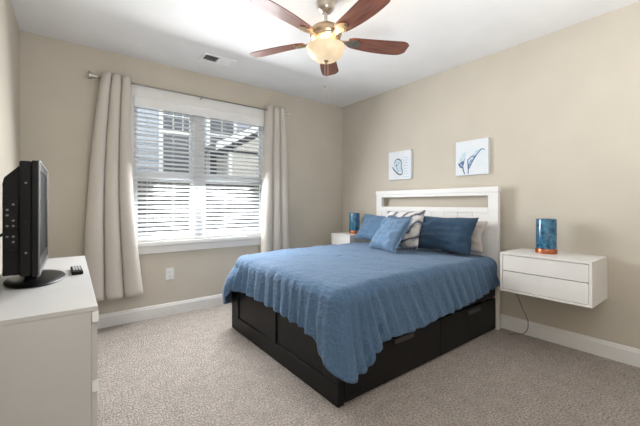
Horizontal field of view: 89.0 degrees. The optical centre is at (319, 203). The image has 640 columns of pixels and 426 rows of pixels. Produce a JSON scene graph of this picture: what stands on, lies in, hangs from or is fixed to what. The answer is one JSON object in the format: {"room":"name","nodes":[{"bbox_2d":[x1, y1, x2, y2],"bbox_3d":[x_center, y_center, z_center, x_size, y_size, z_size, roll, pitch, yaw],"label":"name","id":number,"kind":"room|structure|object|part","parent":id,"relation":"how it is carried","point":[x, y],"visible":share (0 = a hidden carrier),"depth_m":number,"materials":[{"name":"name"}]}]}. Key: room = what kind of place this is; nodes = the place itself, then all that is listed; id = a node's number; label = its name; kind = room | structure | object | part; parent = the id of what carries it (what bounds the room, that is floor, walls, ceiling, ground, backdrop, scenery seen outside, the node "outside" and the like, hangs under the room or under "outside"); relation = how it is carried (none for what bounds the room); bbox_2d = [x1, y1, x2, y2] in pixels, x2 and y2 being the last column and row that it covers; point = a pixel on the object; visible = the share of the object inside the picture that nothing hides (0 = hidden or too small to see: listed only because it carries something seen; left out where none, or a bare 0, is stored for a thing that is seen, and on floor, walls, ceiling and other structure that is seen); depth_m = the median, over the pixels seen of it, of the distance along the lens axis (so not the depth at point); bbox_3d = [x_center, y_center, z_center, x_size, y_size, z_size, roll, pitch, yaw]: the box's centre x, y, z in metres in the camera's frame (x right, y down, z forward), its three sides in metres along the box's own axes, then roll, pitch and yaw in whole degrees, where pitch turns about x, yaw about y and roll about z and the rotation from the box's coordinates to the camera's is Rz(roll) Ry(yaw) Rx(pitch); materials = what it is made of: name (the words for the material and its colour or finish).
{"room":"bedroom","nodes":[
{"label":"bedroom","id":0,"kind":"room"},
{"bbox_2d":[0,0,19,276],"bbox_3d":[-0.686,-0.149,0.174,0.160,2.748,6.630,0,0,-37],"label":"wall","id":1,"kind":"structure","parent":0,"point":[9,28],"depth_m":2.35,"materials":[{"name":"paint"}]},
{"bbox_2d":[20,30,341,314],"bbox_3d":[-1.183,-0.149,4.050,4.074,2.748,0.186,0,0,-37],"label":"wall","id":2,"kind":"structure","parent":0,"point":[58,99],"depth_m":3.51,"materials":[{"name":"paint"}]},
{"bbox_2d":[97,294,229,328],"bbox_3d":[-1.138,1.159,3.990,3.754,0.133,0.016,0,0,-37],"label":"baseboard","id":3,"kind":"structure","parent":2,"relation":"attached to","point":[155,311],"depth_m":3.51,"materials":[{"name":"white paint"}]},
{"bbox_2d":[166,268,173,279],"bbox_3d":[-1.658,0.772,3.597,0.084,0.130,0.010,0,0,-37],"label":"wall outlet","id":4,"kind":"object","parent":2,"relation":"attached to","point":[169,271],"visible":1,"depth_m":3.59,"materials":[{"name":"white plastic"}]},
{"bbox_2d":[88,71,288,115],"bbox_3d":[-1.330,-1.222,3.775,2.216,0.080,0.124,0,0,-37],"label":"curtain rod","id":5,"kind":"object","parent":2,"relation":"attached to","point":[91,75],"visible":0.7,"depth_m":3.56,"materials":[{"name":"silver metal"}]},
{"bbox_2d":[84,71,143,301],"bbox_3d":[-2.025,-0.171,3.213,0.514,2.199,0.126,0,0,-37],"label":"curtain","id":6,"kind":"object","parent":5,"relation":"hanging from","point":[111,254],"visible":0.98,"depth_m":3.16,"materials":[{"name":"fabric"}]},
{"bbox_3d":[-1.303,-1.222,3.767,2.100,0.016,0.016,0,0,-37],"label":"rod","id":7,"kind":"part","parent":5,"relation":"part of","materials":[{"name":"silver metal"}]},
{"bbox_2d":[261,105,289,252],"bbox_3d":[-0.579,-0.176,4.321,0.421,2.209,0.128,0,0,-37],"label":"curtain","id":8,"kind":"object","parent":5,"relation":"hanging from","point":[274,186],"visible":0.87,"depth_m":4.26,"materials":[{"name":"fabric"}]},
{"bbox_2d":[134,106,263,238],"bbox_3d":[-1.383,-0.360,3.926,1.535,1.530,0.110,0,0,-37],"label":"window","id":9,"kind":"structure","parent":2,"relation":"attached to","point":[135,109],"depth_m":3.83,"materials":[{"name":"plastic"}]},
{"bbox_3d":[-1.758,-0.691,3.678,0.602,0.832,0.030,0,0,-37],"label":"sash","id":10,"kind":"part","parent":9,"relation":"part of","materials":[{"name":"plastic"}]},
{"bbox_3d":[-1.737,0.024,3.650,0.602,0.727,0.030,0,0,-37],"label":"sash","id":11,"kind":"part","parent":9,"relation":"part of","materials":[{"name":"plastic"}]},
{"bbox_3d":[-1.117,-0.691,4.167,0.782,0.832,0.030,0,0,-37],"label":"sash","id":12,"kind":"part","parent":9,"relation":"part of","materials":[{"name":"plastic"}]},
{"bbox_3d":[-1.095,0.024,4.139,0.782,0.727,0.030,0,0,-37],"label":"sash","id":13,"kind":"part","parent":9,"relation":"part of","materials":[{"name":"plastic"}]},
{"bbox_2d":[134,95,263,241],"bbox_3d":[-1.329,-0.361,3.854,1.531,1.521,0.080,0,0,-37],"label":"window blind","id":14,"kind":"object","parent":2,"relation":"attached to","point":[140,101],"visible":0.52,"depth_m":3.76,"materials":[{"name":"plastic"}]},
{"bbox_3d":[-1.844,-0.345,3.476,0.002,1.460,0.053,0,0,-37],"label":"ladder cord","id":15,"kind":"part","parent":14,"relation":"part of","materials":[{"name":"white fabric"}]},
{"bbox_3d":[-1.336,0.387,3.864,1.519,0.024,0.052,0,0,-37],"label":"rail","id":16,"kind":"part","parent":14,"relation":"part of","materials":[{"name":"white plastic"}]},
{"bbox_3d":[-0.828,-0.345,4.252,0.002,1.460,0.053,0,0,-37],"label":"ladder cord","id":17,"kind":"part","parent":14,"relation":"part of","materials":[{"name":"white fabric"}]},
{"bbox_2d":[138,235,260,246],"bbox_3d":[-1.318,0.427,3.840,1.735,0.045,0.035,0,0,-37],"label":"window sill","id":18,"kind":"structure","parent":2,"relation":"attached to","point":[188,241],"depth_m":3.74,"materials":[{"name":"white paint"}]},
{"bbox_2d":[11,0,639,106],"bbox_3d":[0.821,-1.583,1.425,4.074,0.120,6.790,0,0,-37],"label":"ceiling","id":19,"kind":"structure","parent":0,"point":[441,35],"depth_m":2.91,"materials":[{"name":"paint"}]},
{"bbox_2d":[199,52,236,67],"bbox_3d":[-1.079,-1.518,3.441,0.340,0.010,0.190,0,0,-37],"label":"ceiling vent","id":20,"kind":"object","parent":19,"relation":"in","point":[208,57],"visible":1,"depth_m":3.43,"materials":[{"name":"white plastic"}]},
{"bbox_2d":[249,0,408,97],"bbox_3d":[0.046,-1.162,2.421,1.281,0.722,1.266,0,0,-37],"label":"ceiling fan","id":21,"kind":"object","parent":19,"relation":"hanging from","point":[325,47],"visible":1,"depth_m":2.36,"materials":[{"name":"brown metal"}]},
{"bbox_3d":[-0.344,-1.236,2.620,0.490,0.006,0.160,0,12,24],"label":"blade","id":22,"kind":"part","parent":21,"relation":"part of","materials":[{"name":"brown wood"}]},
{"bbox_3d":[-0.231,-1.236,2.140,0.160,0.006,0.490,16,10,41],"label":"blade","id":23,"kind":"part","parent":21,"relation":"part of","materials":[{"name":"brown wood"}]},
{"bbox_3d":[0.043,-1.127,2.458,0.293,0.104,0.293,0,0,-37],"label":"lamp shade","id":24,"kind":"part","parent":21,"relation":"part of","materials":[{"name":"white glass"}]},
{"bbox_3d":[0.077,-1.236,2.877,0.160,0.006,0.490,-12,-1,6],"label":"blade","id":25,"kind":"part","parent":21,"relation":"part of","materials":[{"name":"brown wood"}]},
{"bbox_3d":[0.262,-1.236,2.100,0.161,0.006,0.490,14,-7,-30],"label":"blade","id":26,"kind":"part","parent":21,"relation":"part of","materials":[{"name":"brown wood"}]},
{"bbox_3d":[0.452,-1.236,2.555,0.490,0.006,0.160,0,-12,-12],"label":"blade","id":27,"kind":"part","parent":21,"relation":"part of","materials":[{"name":"brown wood"}]},
{"bbox_2d":[97,303,639,425],"bbox_3d":[0.821,1.285,1.425,4.074,0.120,6.790,0,0,-37],"label":"floor","id":28,"kind":"structure","parent":0,"point":[191,368],"depth_m":2.17,"materials":[{"name":"carpet"}]},
{"bbox_2d":[0,256,98,425],"bbox_3d":[-1.667,0.835,1.978,0.440,0.780,1.747,0,0,-37],"label":"dresser","id":29,"kind":"object","parent":28,"relation":"on","point":[48,333],"visible":0.83,"depth_m":1.35,"materials":[{"name":"white wood"}]},
{"bbox_2d":[0,160,65,288],"bbox_3d":[-1.669,0.111,1.910,0.281,0.668,0.786,0,0,-31],"label":"television","id":30,"kind":"object","parent":29,"relation":"on","point":[24,234],"visible":1,"depth_m":1.63,"materials":[{"name":"black plastic"}]},
{"bbox_3d":[-1.527,0.107,1.610,0.054,0.255,0.008,0,0,-37],"label":"port panel","id":31,"kind":"part","parent":30,"relation":"part of","materials":[{"name":"black plastic"}]},
{"bbox_2d":[70,265,82,274],"bbox_3d":[-1.595,0.432,2.135,0.058,0.024,0.236,0,0,-39],"label":"remote control","id":32,"kind":"object","parent":29,"relation":"on","point":[75,270],"visible":1,"depth_m":2.07,"materials":[{"name":"black plastic"}]},
{"bbox_3d":[-1.244,0.986,1.762,0.020,0.408,0.863,0,0,-37],"label":"drawer","id":33,"kind":"part","parent":29,"relation":"part of","materials":[{"name":"white wood"}]},
{"bbox_3d":[-1.244,0.624,1.762,0.020,0.287,0.863,0,0,-37],"label":"drawer","id":34,"kind":"part","parent":29,"relation":"part of","materials":[{"name":"white wood"}]},
{"bbox_2d":[232,186,500,407],"bbox_3d":[0.445,0.527,3.210,2.067,1.395,1.648,0,0,-37],"label":"bed","id":35,"kind":"object","parent":28,"relation":"on","point":[287,343],"visible":0.47,"depth_m":2.63,"materials":[{"name":"black wood"}]},
{"bbox_3d":[-0.380,1.158,2.598,0.013,0.130,1.620,0,0,-37],"label":"rail","id":36,"kind":"part","parent":35,"relation":"part of","materials":[{"name":"black wood"}]},
{"bbox_3d":[-0.360,0.993,2.612,0.038,0.460,1.620,0,0,-37],"label":"footboard","id":37,"kind":"part","parent":35,"relation":"part of","materials":[{"name":"black wood"}]},
{"bbox_3d":[0.385,1.063,2.506,1.011,0.292,0.554,0,0,-37],"label":"drawer","id":38,"kind":"part","parent":35,"relation":"part of","materials":[{"name":"black wood"}]},
{"bbox_3d":[0.590,0.945,2.300,0.210,0.036,0.020,0,0,-37],"label":"drawer handle","id":39,"kind":"part","parent":35,"relation":"part of","materials":[{"name":"grey metal"}]},
{"bbox_3d":[1.251,0.433,3.791,0.008,0.684,1.388,0,0,-37],"label":"headboard panel","id":40,"kind":"part","parent":35,"relation":"part of","materials":[{"name":"white paint"}]},
{"bbox_3d":[1.261,0.527,3.798,0.056,1.395,1.594,0,0,-37],"label":"headboard","id":41,"kind":"part","parent":35,"relation":"part of","materials":[{"name":"white paint"}]},
{"bbox_3d":[1.165,1.063,3.101,0.940,0.292,0.554,0,0,-37],"label":"drawer","id":42,"kind":"part","parent":35,"relation":"part of","materials":[{"name":"black wood"}]},
{"bbox_3d":[1.361,0.945,2.889,0.210,0.036,0.020,0,0,-37],"label":"drawer handle","id":43,"kind":"part","parent":35,"relation":"part of","materials":[{"name":"grey metal"}]},
{"bbox_3d":[0.918,0.832,2.588,1.961,0.137,0.030,0,0,-37],"label":"rail","id":44,"kind":"part","parent":35,"relation":"part of","materials":[{"name":"black wood"}]},
{"bbox_3d":[0.436,0.688,3.220,1.950,0.270,1.540,0,0,-37],"label":"mattress","id":45,"kind":"object","parent":35,"relation":"on","visible":0},
{"bbox_2d":[222,242,499,383],"bbox_3d":[0.332,0.759,3.167,2.113,0.570,1.881,0,0,-37],"label":"duvet","id":46,"kind":"object","parent":45,"relation":"on","point":[351,298],"visible":0.96,"depth_m":2.36,"materials":[{"name":"blue fabric"}]},
{"bbox_2d":[355,214,385,239],"bbox_3d":[0.730,0.311,4.143,0.250,0.353,0.676,0,0,-37],"label":"pillow","id":47,"kind":"object","parent":46,"relation":"on","point":[371,224],"visible":0.57,"depth_m":4.16,"materials":[{"name":"blue fabric"}]},
{"bbox_2d":[368,215,413,252],"bbox_3d":[0.732,0.301,3.408,0.274,0.368,0.479,0,0,-24],"label":"throw pillow","id":48,"kind":"object","parent":46,"relation":"on","point":[392,230],"visible":1,"depth_m":3.31,"materials":[{"name":"blue fabric"}]},
{"bbox_2d":[386,210,425,249],"bbox_3d":[0.896,0.275,3.599,0.252,0.422,0.514,0,0,-43],"label":"throw pillow","id":49,"kind":"object","parent":46,"relation":"on","point":[411,238],"visible":0.48,"depth_m":3.45,"materials":[{"name":"white fabric"}]},
{"bbox_2d":[418,216,478,254],"bbox_3d":[1.248,0.299,3.312,0.244,0.344,0.660,0,0,-37],"label":"pillow","id":50,"kind":"object","parent":46,"relation":"on","point":[446,234],"visible":0.87,"depth_m":3.19,"materials":[{"name":"blue fabric"}]},
{"bbox_2d":[471,221,487,252],"bbox_3d":[1.401,0.318,3.385,0.163,0.308,0.622,0,0,-36],"label":"pillow","id":51,"kind":"object","parent":46,"relation":"on","point":[476,243],"visible":0.19,"depth_m":3.17,"materials":[{"name":"beige fabric"}]},
{"bbox_2d":[342,1,639,348],"bbox_3d":[2.425,-0.149,2.549,0.160,2.748,6.630,0,0,-37],"label":"wall","id":52,"kind":"structure","parent":0,"point":[559,110],"depth_m":2.95,"materials":[{"name":"paint"}]},
{"bbox_2d":[331,232,370,244],"bbox_3d":[0.452,0.584,4.648,0.428,0.332,0.390,0,0,-37],"label":"nightstand","id":53,"kind":"object","parent":52,"relation":"attached to","point":[339,238],"visible":0.34,"depth_m":4.50,"materials":[{"name":"white paint"}]},
{"bbox_3d":[0.434,0.505,4.634,0.374,0.131,0.348,0,0,-37],"label":"drawer","id":54,"kind":"part","parent":53,"relation":"part of","materials":[{"name":"white paint"}]},
{"bbox_2d":[349,213,359,233],"bbox_3d":[0.491,0.273,4.646,0.158,0.290,0.158,0,0,-37],"label":"table lamp","id":55,"kind":"object","parent":53,"relation":"on","point":[354,218],"visible":0.9,"depth_m":4.58,"materials":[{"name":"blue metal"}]},
{"bbox_2d":[389,149,412,179],"bbox_3d":[1.036,-0.497,4.206,0.036,0.365,0.360,0,0,-37],"label":"wall picture","id":56,"kind":"object","parent":52,"relation":"attached to","point":[400,162],"visible":1,"depth_m":4.17,"materials":[{"name":"fabric"}]},
{"bbox_2d":[456,137,489,175],"bbox_3d":[1.611,-0.491,3.452,0.036,0.368,0.352,0,0,-37],"label":"wall picture","id":57,"kind":"object","parent":52,"relation":"attached to","point":[472,156],"visible":1,"depth_m":3.42,"materials":[{"name":"fabric"}]},
{"bbox_2d":[500,248,607,307],"bbox_3d":[1.928,0.584,2.714,0.428,0.332,0.631,0,0,-37],"label":"nightstand","id":58,"kind":"object","parent":52,"relation":"attached to","point":[577,279],"visible":1,"depth_m":2.54,"materials":[{"name":"white paint"}]},
{"bbox_3d":[1.910,0.505,2.700,0.374,0.131,0.589,0,0,-37],"label":"drawer","id":59,"kind":"part","parent":58,"relation":"part of","materials":[{"name":"white paint"}]},
{"bbox_3d":[1.910,0.653,2.700,0.374,0.152,0.589,0,0,-37],"label":"drawer","id":60,"kind":"part","parent":58,"relation":"part of","materials":[{"name":"white paint"}]},
{"bbox_2d":[535,219,557,253],"bbox_3d":[1.923,0.273,2.770,0.158,0.290,0.158,0,0,-37],"label":"table lamp","id":61,"kind":"object","parent":58,"relation":"on","point":[546,229],"visible":1,"depth_m":2.71,"materials":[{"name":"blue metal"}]},
{"bbox_2d":[500,314,639,367],"bbox_3d":[2.311,1.159,2.553,0.016,0.133,6.454,0,0,-37],"label":"baseboard","id":62,"kind":"structure","parent":52,"relation":"attached to","point":[628,355],"depth_m":2.75,"materials":[{"name":"white paint"}]},
{"label":"outside","id":63,"kind":"structure","parent":0,"visible":0},
{"bbox_3d":[-6.920,1.700,12.362,28.000,0.250,19.950,0,0,-37],"label":"ground","id":64,"kind":"structure","parent":63,"visible":0},
{"bbox_2d":[137,106,256,235],"bbox_3d":[-3.589,-2.400,9.646,16.800,7.950,5.310,0,0,-37],"label":"neighbouring house","id":65,"kind":"structure","parent":64,"relation":"on","point":[138,110],"depth_m":7.90,"materials":[{"name":"grey"}]},
{"bbox_3d":[-3.486,-1.525,7.994,0.680,2.000,0.018,0,0,-37],"label":"pane","id":66,"kind":"part","parent":65,"relation":"part of","materials":[{"name":"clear glass"}]},
{"bbox_3d":[-2.611,-1.550,8.661,0.640,2.050,0.018,0,0,-37],"label":"pane","id":67,"kind":"part","parent":65,"relation":"part of","materials":[{"name":"clear glass"}]},
{"bbox_2d":[138,179,258,236],"bbox_3d":[-2.630,0.530,6.742,10.000,2.110,0.150,0,0,-37],"label":"fence","id":68,"kind":"object","parent":64,"relation":"on","point":[140,182],"visible":0.09,"depth_m":6.63,"materials":[{"name":"white"}]}
]}

